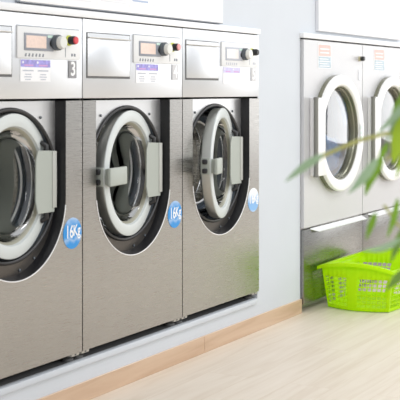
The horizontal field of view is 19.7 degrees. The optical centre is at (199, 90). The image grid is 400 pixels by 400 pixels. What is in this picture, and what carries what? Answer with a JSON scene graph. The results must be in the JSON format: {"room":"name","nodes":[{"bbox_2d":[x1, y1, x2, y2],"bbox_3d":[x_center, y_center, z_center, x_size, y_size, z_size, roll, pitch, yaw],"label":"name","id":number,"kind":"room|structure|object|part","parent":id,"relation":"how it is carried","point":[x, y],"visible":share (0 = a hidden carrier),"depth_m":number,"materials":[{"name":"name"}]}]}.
{"room":"laundry","nodes":[
{"label":"laundry","id":0,"kind":"room"},
{"bbox_2d":[0,0,399,399],"bbox_3d":[0.413,-0.333,7.498,1.188,3.200,12.200,0,0,29],"label":"wall","id":1,"kind":"structure","parent":0,"point":[280,23],"depth_m":6.26,"materials":[{"name":"paint"}]},
{"bbox_2d":[15,0,222,23],"bbox_3d":[-0.288,-0.683,5.008,0.024,0.700,1.610,0,0,29],"label":"wall sign","id":2,"kind":"object","parent":1,"relation":"attached to","point":[207,11],"visible":1,"depth_m":5.15,"materials":[{"name":"white ceramic"}]},
{"bbox_2d":[0,297,252,385],"bbox_3d":[-0.708,1.106,5.264,0.920,0.022,2.430,0,0,29],"label":"trim","id":3,"kind":"structure","parent":1,"relation":"on","point":[18,376],"depth_m":4.99,"materials":[{"name":"concrete"}]},
{"bbox_2d":[0,11,81,378],"bbox_3d":[-0.993,0.400,4.499,0.830,1.390,0.802,0,0,29],"label":"washing machine","id":4,"kind":"object","parent":3,"relation":"on","point":[41,55],"visible":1,"depth_m":4.48,"materials":[{"name":"silver metal"}]},
{"bbox_3d":[-0.778,-0.147,4.131,0.007,0.190,0.328,0,0,29],"label":"detergent door","id":5,"kind":"part","parent":4,"relation":"part of","materials":[{"name":"metal"}]},
{"bbox_3d":[-0.758,0.359,4.359,0.083,0.425,0.425,0,0,22],"label":"glass","id":6,"kind":"part","parent":4,"relation":"part of","materials":[{"name":"clear glass"}]},
{"bbox_3d":[-0.723,0.359,4.345,0.050,0.549,0.549,0,0,22],"label":"door","id":7,"kind":"part","parent":4,"relation":"part of","materials":[{"name":"grey plastic"}]},
{"bbox_3d":[-0.716,0.374,4.333,0.006,0.670,0.589,0,0,29],"label":"recess plate","id":8,"kind":"part","parent":4,"relation":"part of","materials":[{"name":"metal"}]},
{"bbox_3d":[-0.688,-0.133,4.328,0.030,0.325,0.802,0,0,29],"label":"panel","id":9,"kind":"part","parent":4,"relation":"part of","materials":[{"name":"metal"}]},
{"bbox_3d":[-0.585,-0.186,4.474,0.008,0.124,0.406,0,0,29],"label":"control panel","id":10,"kind":"part","parent":4,"relation":"part of","materials":[{"name":"white plastic"}]},
{"bbox_3d":[-0.549,-0.189,4.489,0.045,0.062,0.062,0,0,29],"label":"program knob","id":11,"kind":"part","parent":4,"relation":"part of","materials":[{"name":"white plastic"}]},
{"bbox_3d":[-0.511,-0.086,4.611,0.002,0.070,0.053,0,0,29],"label":"number plate","id":12,"kind":"part","parent":4,"relation":"part of","materials":[{"name":"grey plastic"}]},
{"bbox_2d":[73,19,181,358],"bbox_3d":[-0.596,0.400,5.203,0.834,1.390,0.802,0,0,29],"label":"washing machine","id":13,"kind":"object","parent":3,"relation":"on","point":[131,99],"visible":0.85,"depth_m":5.05,"materials":[{"name":"silver metal"}]},
{"bbox_3d":[-0.383,-0.147,4.836,0.007,0.190,0.328,0,0,29],"label":"detergent door","id":14,"kind":"part","parent":13,"relation":"part of","materials":[{"name":"metal"}]},
{"bbox_3d":[-0.359,0.359,4.840,0.042,0.076,0.168,0,0,21],"label":"handle","id":15,"kind":"part","parent":13,"relation":"part of","materials":[{"name":"grey plastic"}]},
{"bbox_3d":[-0.323,0.359,5.047,0.050,0.549,0.549,0,0,21],"label":"door","id":16,"kind":"part","parent":13,"relation":"part of","materials":[{"name":"grey plastic"}]},
{"bbox_3d":[-0.359,0.359,5.061,0.083,0.425,0.425,0,0,21],"label":"glass","id":17,"kind":"part","parent":13,"relation":"part of","materials":[{"name":"clear glass"}]},
{"bbox_3d":[-0.321,0.374,5.038,0.006,0.670,0.589,0,0,29],"label":"recess plate","id":18,"kind":"part","parent":13,"relation":"part of","materials":[{"name":"metal"}]},
{"bbox_3d":[-0.293,-0.133,5.032,0.030,0.325,0.802,0,0,29],"label":"panel","id":19,"kind":"part","parent":13,"relation":"part of","materials":[{"name":"metal"}]},
{"bbox_3d":[-0.285,0.548,5.028,0.012,1.018,0.802,0,0,29],"label":"panel","id":20,"kind":"part","parent":13,"relation":"part of","materials":[{"name":"metal"}]},
{"bbox_3d":[-0.190,-0.186,5.179,0.008,0.124,0.406,0,0,29],"label":"control panel","id":21,"kind":"part","parent":13,"relation":"part of","materials":[{"name":"white plastic"}]},
{"bbox_3d":[-0.153,-0.189,5.194,0.045,0.062,0.062,0,0,29],"label":"program knob","id":22,"kind":"part","parent":13,"relation":"part of","materials":[{"name":"white plastic"}]},
{"bbox_3d":[-0.115,-0.086,5.315,0.002,0.070,0.053,0,0,29],"label":"number plate","id":23,"kind":"part","parent":13,"relation":"part of","materials":[{"name":"grey plastic"}]},
{"bbox_2d":[174,28,258,323],"bbox_3d":[-0.177,0.400,5.894,0.888,1.390,0.802,0,0,29],"label":"washing machine","id":24,"kind":"object","parent":3,"relation":"on","point":[220,70],"visible":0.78,"depth_m":5.78,"materials":[{"name":"silver metal"}]},
{"bbox_3d":[0.013,-0.147,5.541,0.007,0.190,0.328,0,0,29],"label":"detergent door","id":25,"kind":"part","parent":24,"relation":"part of","materials":[{"name":"metal"}]},
{"bbox_3d":[0.056,0.359,5.754,0.083,0.425,0.425,0,0,14],"label":"glass","id":26,"kind":"part","parent":24,"relation":"part of","materials":[{"name":"clear glass"}]},
{"bbox_3d":[0.076,0.359,5.507,0.042,0.076,0.110,0,0,14],"label":"handle","id":27,"kind":"part","parent":24,"relation":"part of","materials":[{"name":"grey plastic"}]},
{"bbox_3d":[0.075,0.374,5.742,0.006,0.670,0.589,0,0,29],"label":"recess plate","id":28,"kind":"part","parent":24,"relation":"part of","materials":[{"name":"metal"}]},
{"bbox_3d":[0.093,0.359,5.745,0.050,0.549,0.549,0,0,14],"label":"door","id":29,"kind":"part","parent":24,"relation":"part of","materials":[{"name":"grey plastic"}]},
{"bbox_3d":[0.102,-0.133,5.737,0.030,0.325,0.802,0,0,29],"label":"panel","id":30,"kind":"part","parent":24,"relation":"part of","materials":[{"name":"metal"}]},
{"bbox_3d":[0.110,0.548,5.733,0.012,1.018,0.802,0,0,29],"label":"panel","id":31,"kind":"part","parent":24,"relation":"part of","materials":[{"name":"metal"}]},
{"bbox_3d":[0.205,-0.186,5.884,0.008,0.124,0.406,0,0,29],"label":"control panel","id":32,"kind":"part","parent":24,"relation":"part of","materials":[{"name":"white plastic"}]},
{"bbox_3d":[0.242,-0.189,5.899,0.045,0.062,0.062,0,0,29],"label":"program knob","id":33,"kind":"part","parent":24,"relation":"part of","materials":[{"name":"white plastic"}]},
{"bbox_3d":[0.280,-0.086,6.020,0.002,0.070,0.053,0,0,29],"label":"number plate","id":34,"kind":"part","parent":24,"relation":"part of","materials":[{"name":"grey plastic"}]},
{"bbox_2d":[0,298,257,395],"bbox_3d":[-0.298,1.107,5.021,0.032,0.025,2.406,0,0,29],"label":"trim","id":35,"kind":"structure","parent":1,"relation":"attached to","point":[27,381],"depth_m":4.90,"materials":[{"name":"paint"}]},
{"bbox_2d":[0,2,259,33],"bbox_3d":[-0.297,-0.313,5.004,0.030,0.028,2.470,0,0,29],"label":"trim","id":36,"kind":"structure","parent":1,"relation":"attached to","point":[6,6],"depth_m":4.89,"materials":[{"name":"white"}]},
{"bbox_2d":[37,299,301,399],"bbox_3d":[-0.736,1.227,4.224,0.012,0.080,5.365,0,0,29],"label":"baseboard","id":37,"kind":"structure","parent":1,"relation":"attached to","point":[89,389],"depth_m":5.29,"materials":[{"name":"brown wood"}]},
{"bbox_2d":[299,33,399,47],"bbox_3d":[1.034,-0.319,7.370,0.036,0.029,1.870,0,0,29],"label":"trim","id":38,"kind":"structure","parent":1,"relation":"attached to","point":[301,35],"depth_m":7.12,"materials":[{"name":"white metal"}]},
{"bbox_2d":[315,0,399,39],"bbox_3d":[1.035,-0.706,7.367,0.023,0.705,1.416,0,0,29],"label":"wall sign","id":39,"kind":"object","parent":1,"relation":"attached to","point":[367,18],"visible":1,"depth_m":7.32,"materials":[{"name":"white ceramic"}]},
{"bbox_2d":[90,280,399,399],"bbox_3d":[3.903,1.297,4.509,10.200,0.060,28.000,0,0,29],"label":"floor","id":40,"kind":"structure","parent":0,"point":[321,352],"depth_m":5.33,"materials":[{"name":"laminate"}]},
{"bbox_2d":[300,39,366,307],"bbox_3d":[0.491,0.486,7.143,0.855,1.562,0.913,0,0,29],"label":"dryer","id":41,"kind":"object","parent":40,"relation":"on","point":[330,72],"visible":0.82,"depth_m":6.84,"materials":[{"name":"metal"}]},
{"bbox_3d":[0.668,0.266,6.616,0.030,0.461,0.031,0,0,29],"label":"hinge post","id":42,"kind":"part","parent":41,"relation":"part of","materials":[{"name":"grey metal"}]},
{"bbox_3d":[0.807,0.244,6.966,0.020,1.079,0.911,0,0,29],"label":"panel","id":43,"kind":"part","parent":41,"relation":"part of","materials":[{"name":"metal"}]},
{"bbox_3d":[0.807,1.007,6.966,0.020,0.426,0.913,0,0,29],"label":"door","id":44,"kind":"part","parent":41,"relation":"part of","materials":[{"name":"metal"}]},
{"bbox_2d":[326,135,340,170],"bbox_3d":[0.775,0.421,7.154,0.194,0.316,0.433,0,0,29],"label":"laundry","id":45,"kind":"object","parent":41,"relation":"in","point":[331,143],"visible":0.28,"depth_m":7.08,"materials":[{"name":"blue fabric"}]},
{"bbox_3d":[0.843,0.254,6.960,0.049,0.702,0.702,0,0,29],"label":"door","id":46,"kind":"part","parent":41,"relation":"part of","materials":[{"name":"white plastic"}]},
{"bbox_3d":[0.831,0.254,6.967,0.023,0.534,0.534,0,0,29],"label":"glass","id":47,"kind":"part","parent":41,"relation":"part of","materials":[{"name":"clear glass"}]},
{"bbox_3d":[1.014,-0.102,7.312,0.003,0.066,0.040,0,0,29],"label":"number plate","id":48,"kind":"part","parent":41,"relation":"part of","materials":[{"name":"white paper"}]},
{"bbox_2d":[285,97,399,289],"bbox_3d":[0.438,0.565,2.214,0.310,1.403,0.507,0,0,40],"label":"potted plant","id":49,"kind":"object","parent":40,"relation":"on","point":[372,170],"visible":1,"depth_m":2.12,"materials":[{"name":"green plant"}]},
{"bbox_2d":[317,247,399,311],"bbox_3d":[1.055,1.118,6.829,0.507,0.292,0.764,0,0,29],"label":"laundry basket","id":50,"kind":"object","parent":40,"relation":"on","point":[351,267],"visible":0.94,"depth_m":6.62,"materials":[{"name":"green plastic"}]},
{"bbox_2d":[359,45,399,285],"bbox_3d":[0.940,0.486,7.945,0.855,1.562,0.913,0,0,29],"label":"dryer","id":51,"kind":"object","parent":40,"relation":"on","point":[381,65],"visible":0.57,"depth_m":7.60,"materials":[{"name":"metal"}]},
{"bbox_3d":[1.117,0.266,7.417,0.030,0.461,0.031,0,0,29],"label":"hinge post","id":52,"kind":"part","parent":51,"relation":"part of","materials":[{"name":"grey metal"}]},
{"bbox_3d":[1.256,1.007,7.768,0.020,0.426,0.913,0,0,29],"label":"door","id":53,"kind":"part","parent":51,"relation":"part of","materials":[{"name":"metal"}]},
{"bbox_3d":[1.256,0.244,7.768,0.020,1.079,0.911,0,0,29],"label":"panel","id":54,"kind":"part","parent":51,"relation":"part of","materials":[{"name":"metal"}]},
{"bbox_3d":[1.293,0.254,7.762,0.049,0.702,0.702,0,0,29],"label":"door","id":55,"kind":"part","parent":51,"relation":"part of","materials":[{"name":"white plastic"}]}
]}

